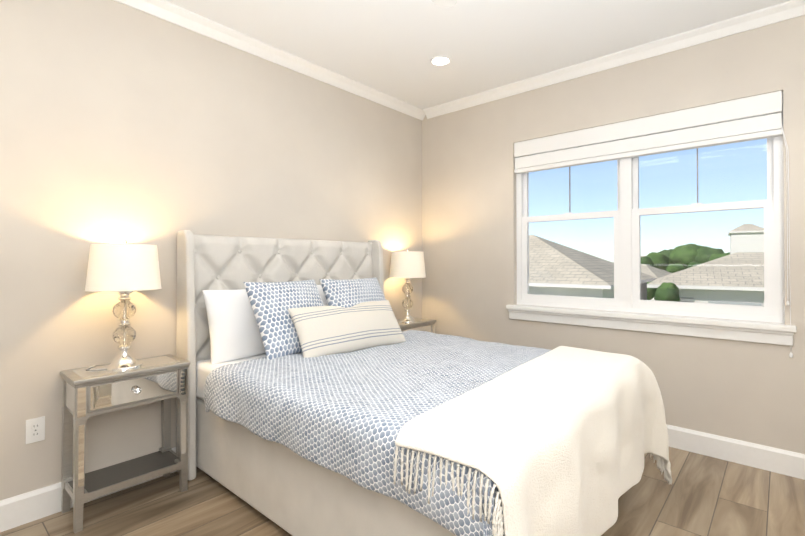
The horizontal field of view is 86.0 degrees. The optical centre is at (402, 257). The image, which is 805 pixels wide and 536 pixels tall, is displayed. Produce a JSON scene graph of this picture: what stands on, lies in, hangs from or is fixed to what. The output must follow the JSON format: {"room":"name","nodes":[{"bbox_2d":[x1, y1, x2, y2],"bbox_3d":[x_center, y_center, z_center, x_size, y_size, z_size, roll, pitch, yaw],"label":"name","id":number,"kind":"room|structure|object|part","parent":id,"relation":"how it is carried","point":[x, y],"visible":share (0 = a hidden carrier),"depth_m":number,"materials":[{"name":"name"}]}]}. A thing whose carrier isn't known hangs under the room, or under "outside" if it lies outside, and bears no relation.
{"room":"bedroom","nodes":[
{"label":"bedroom","id":0,"kind":"room"},
{"bbox_2d":[0,0,421,500],"bbox_3d":[-1.363,-0.100,2.693,0.160,2.740,4.860,0,-1,41],"label":"wall","id":1,"kind":"structure","parent":0,"point":[120,123],"depth_m":2.42,"materials":[{"name":"paint"}]},
{"bbox_2d":[26,416,44,443],"bbox_3d":[-1.776,0.835,2.089,0.008,0.116,0.072,0,-1,41],"label":"electrical outlet","id":2,"kind":"object","parent":1,"relation":"attached to","point":[35,429],"visible":1,"depth_m":2.09,"materials":[{"name":"white plastic"}]},
{"bbox_2d":[0,447,175,531],"bbox_3d":[-1.303,1.200,2.618,0.016,0.140,4.524,0,-1,41],"label":"baseboard","id":3,"kind":"structure","parent":1,"relation":"attached to","point":[27,507],"depth_m":2.07,"materials":[{"name":"white wood"}]},
{"bbox_2d":[114,0,425,119],"bbox_3d":[-1.275,-1.433,2.626,0.075,0.075,4.540,0,-1,41],"label":"crown molding","id":4,"kind":"structure","parent":1,"relation":"attached to","point":[181,17],"depth_m":2.97,"materials":[{"name":"white wood"}]},
{"bbox_2d":[0,447,804,535],"bbox_3d":[0.145,1.299,1.353,4.180,0.080,4.860,0,-1,41],"label":"floor","id":5,"kind":"structure","parent":0,"point":[703,495],"depth_m":2.18,"materials":[{"name":"brown wood"}]},
{"bbox_2d":[60,354,190,532],"bbox_3d":[-1.426,0.916,2.247,0.304,0.701,0.520,0,-1,41],"label":"nightstand","id":6,"kind":"object","parent":5,"relation":"on","point":[87,394],"visible":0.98,"depth_m":2.15,"materials":[{"name":"grey metal"}]},
{"bbox_2d":[68,451,177,492],"bbox_3d":[-1.438,1.121,2.255,0.250,0.018,0.480,0,-1,41],"label":"shelf","id":7,"kind":"object","parent":6,"relation":"attached to","point":[109,479],"depth_m":2.23,"materials":[{"name":"grey metal"}]},
{"bbox_2d":[85,239,161,370],"bbox_3d":[-1.441,0.236,2.239,0.336,0.660,0.336,0,-1,41],"label":"lamp","id":8,"kind":"object","parent":6,"relation":"on","point":[124,271],"visible":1,"depth_m":2.15,"materials":[{"name":"white fabric"}]},
{"bbox_3d":[-1.441,0.050,2.240,0.336,0.233,0.336,0,-1,41],"label":"lamp shade","id":9,"kind":"part","parent":8,"relation":"part of","materials":[{"name":"white fabric"}]},
{"bbox_3d":[-1.441,0.338,2.238,0.104,0.225,0.104,0,-1,41],"label":"glass","id":10,"kind":"part","parent":8,"relation":"part of","materials":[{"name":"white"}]},
{"bbox_3d":[-1.325,0.665,2.159,0.034,0.033,0.033,0,-1,41],"label":"knob","id":11,"kind":"part","parent":6,"relation":"part of","materials":[{"name":"clear glass"}]},
{"bbox_2d":[397,317,435,332],"bbox_3d":[0.047,0.930,3.920,0.304,0.701,0.520,0,-1,41],"label":"nightstand","id":12,"kind":"object","parent":5,"relation":"on","point":[423,324],"visible":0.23,"depth_m":3.90,"materials":[{"name":"grey metal"}]},
{"bbox_2d":[389,249,425,321],"bbox_3d":[0.046,0.250,3.927,0.336,0.660,0.336,0,-1,41],"label":"lamp","id":13,"kind":"object","parent":12,"relation":"on","point":[407,265],"visible":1,"depth_m":3.81,"materials":[{"name":"white fabric"}]},
{"bbox_3d":[0.046,0.064,3.929,0.336,0.233,0.336,0,-1,41],"label":"lamp shade","id":14,"kind":"part","parent":13,"relation":"part of","materials":[{"name":"white fabric"}]},
{"bbox_3d":[0.046,0.352,3.926,0.104,0.225,0.104,0,-1,41],"label":"glass","id":15,"kind":"part","parent":13,"relation":"part of","materials":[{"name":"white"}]},
{"bbox_2d":[176,230,671,535],"bbox_3d":[0.060,0.572,2.469,2.241,1.467,1.842,0,-1,41],"label":"bed","id":16,"kind":"object","parent":5,"relation":"on","point":[327,396],"visible":1,"depth_m":1.94,"materials":[{"name":"fabric"}]},
{"bbox_3d":[-0.010,0.718,2.467,1.960,0.218,1.514,0,-1,41],"label":"mattress","id":17,"kind":"part","parent":16,"relation":"part of","materials":[{"name":"white"}]},
{"bbox_2d":[203,289,265,364],"bbox_3d":[-0.908,0.406,2.761,0.175,0.440,0.700,-18,-12,38],"label":"pillow","id":18,"kind":"object","parent":16,"relation":"on","point":[235,337],"depth_m":2.55,"materials":[{"name":"white fabric"}]},
{"bbox_3d":[-0.773,0.451,3.141,0.076,1.169,1.533,0,-1,41],"label":"headboard panel","id":19,"kind":"part","parent":16,"relation":"part of","materials":[{"name":"fabric"}]},
{"bbox_2d":[317,285,328,305],"bbox_3d":[-0.426,0.411,3.309,0.174,0.440,0.700,-19,-13,41],"label":"pillow","id":20,"kind":"object","parent":16,"relation":"on","point":[322,295],"depth_m":3.11,"materials":[{"name":"white fabric"}]},
{"bbox_3d":[-0.009,1.031,2.463,1.965,0.405,1.490,0,-1,41],"label":"frame","id":21,"kind":"part","parent":16,"relation":"part of","materials":[{"name":"fabric"}]},
{"bbox_2d":[204,330,550,535],"bbox_3d":[0.172,0.731,2.319,1.770,0.360,1.772,0,-1,41],"label":"duvet","id":22,"kind":"object","parent":16,"relation":"on","point":[409,429],"depth_m":1.61,"materials":[{"name":"blue fabric"}]},
{"bbox_2d":[395,346,670,535],"bbox_3d":[0.688,0.868,1.925,0.581,0.676,1.809,0,-1,41],"label":"throw","id":23,"kind":"object","parent":16,"relation":"on","point":[548,443],"depth_m":1.46,"materials":[{"name":"fabric"}]},
{"bbox_2d":[165,0,789,108],"bbox_3d":[0.145,-1.521,1.377,4.180,0.080,4.860,0,-1,41],"label":"ceiling","id":24,"kind":"structure","parent":0,"point":[392,48],"depth_m":2.82,"materials":[{"name":"white paint"}]},
{"bbox_2d":[430,56,450,65],"bbox_3d":[0.283,-1.460,3.213,0.159,0.009,0.159,0,0,2],"label":"recessed light","id":25,"kind":"object","parent":24,"relation":"in","point":[440,60],"visible":1,"depth_m":3.17,"materials":[{"name":"white plastic"}]},
{"bbox_2d":[431,0,456,6],"bbox_3d":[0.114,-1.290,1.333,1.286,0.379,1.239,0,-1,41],"label":"recessed light","id":26,"kind":"object","parent":24,"relation":"hanging from","point":[446,3],"visible":1,"depth_m":2.01,"materials":[{"name":"white"}]},
{"bbox_2d":[422,15,804,453],"bbox_3d":[1.698,-0.096,3.128,3.860,2.740,0.160,0,-1,41],"label":"wall","id":27,"kind":"structure","parent":0,"point":[752,392],"depth_m":3.06,"materials":[{"name":"paint"}]},
{"bbox_2d":[423,0,804,118],"bbox_3d":[1.649,-1.429,3.027,3.785,0.075,0.075,0,-1,41],"label":"crown molding","id":28,"kind":"structure","parent":27,"relation":"attached to","point":[784,11],"depth_m":3.01,"materials":[{"name":"white wood"}]},
{"bbox_2d":[506,305,796,345],"bbox_3d":[1.600,0.460,3.110,1.830,0.119,0.100,0,-1,41],"label":"window sill","id":29,"kind":"structure","parent":27,"relation":"attached to","point":[763,332],"depth_m":2.92,"materials":[{"name":"white wood"}]},
{"bbox_2d":[514,91,790,324],"bbox_3d":[1.647,-0.216,3.149,1.758,1.540,0.149,0,-1,41],"label":"window","id":30,"kind":"structure","parent":27,"relation":"in","point":[625,145],"depth_m":3.03,"materials":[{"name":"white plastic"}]},
{"bbox_3d":[1.351,-0.624,3.486,0.008,0.563,0.010,0,-1,41],"label":"window muntin","id":31,"kind":"part","parent":30,"relation":"part of","materials":[{"name":"white wood"}]},
{"bbox_3d":[1.660,-0.301,3.185,1.576,1.214,0.041,0,-1,41],"label":"glass","id":32,"kind":"part","parent":30,"relation":"part of","materials":[{"name":"clear glass"}]},
{"bbox_2d":[514,91,782,173],"bbox_3d":[1.618,-0.854,3.142,1.722,0.261,0.058,0,-1,41],"label":"shade","id":33,"kind":"object","parent":30,"relation":"attached to","point":[753,121],"depth_m":2.97,"materials":[{"name":"white fabric"}]},
{"bbox_3d":[1.994,-0.629,2.919,0.008,0.563,0.010,0,-1,41],"label":"window muntin","id":34,"kind":"part","parent":30,"relation":"part of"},
{"bbox_3d":[2.239,-0.271,2.532,0.029,1.040,0.005,0,-1,41],"label":"blind cord","id":35,"kind":"part","parent":30,"relation":"part of","materials":[{"name":"white plastic"}]},
{"bbox_3d":[2.244,-0.121,2.526,0.039,1.340,0.005,0,-1,41],"label":"blind cord","id":36,"kind":"part","parent":30,"relation":"part of","materials":[{"name":"white plastic"}]},
{"bbox_2d":[666,424,804,479],"bbox_3d":[1.640,1.204,3.051,3.860,0.140,0.016,0,-1,41],"label":"baseboard","id":37,"kind":"structure","parent":27,"relation":"attached to","point":[780,461],"depth_m":2.66,"materials":[{"name":"white wood"}]},
{"label":"outside","id":38,"kind":"structure","parent":0,"visible":0},
{"bbox_3d":[33.570,4.670,51.896,80.000,0.030,82.840,0,-1,41],"label":"lawn","id":39,"kind":"structure","parent":38,"visible":0},
{"bbox_3d":[30.085,2.029,48.844,12.296,5.260,62.541,0,-1,41],"label":"trunks","id":40,"kind":"object","parent":39,"relation":"on","visible":0},
{"bbox_2d":[641,244,729,301],"bbox_3d":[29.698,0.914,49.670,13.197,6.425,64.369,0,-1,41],"label":"trees","id":41,"kind":"object","parent":40,"relation":"attached to","point":[681,254],"depth_m":64.97,"materials":[{"name":"green plant"}]},
{"bbox_3d":[73.217,5.082,87.238,160.000,0.200,219.000,0,-1,41],"label":"pavement","id":42,"kind":"object","parent":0,"visible":0},
{"bbox_2d":[529,224,763,305],"bbox_3d":[29.696,0.357,48.603,31.294,8.600,70.053,0,-1,41],"label":"neighboring houses","id":43,"kind":"structure","parent":42,"relation":"on","point":[572,263],"depth_m":23.08,"materials":[{"name":"white"}]},
{"bbox_2d":[680,297,693,301],"bbox_3d":[14.861,2.413,22.542,0.600,0.650,0.060,0,-1,33],"label":"air vent","id":44,"kind":"object","parent":43,"relation":"attached to","point":[685,299],"depth_m":22.53,"materials":[{"name":"grey"}]},
{"bbox_2d":[708,301,760,305],"bbox_3d":[16.490,3.329,21.462,2.100,2.200,0.060,0,-1,33],"label":"door","id":45,"kind":"structure","parent":43,"relation":"attached to","point":[738,303],"depth_m":21.42,"materials":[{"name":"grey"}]}
]}

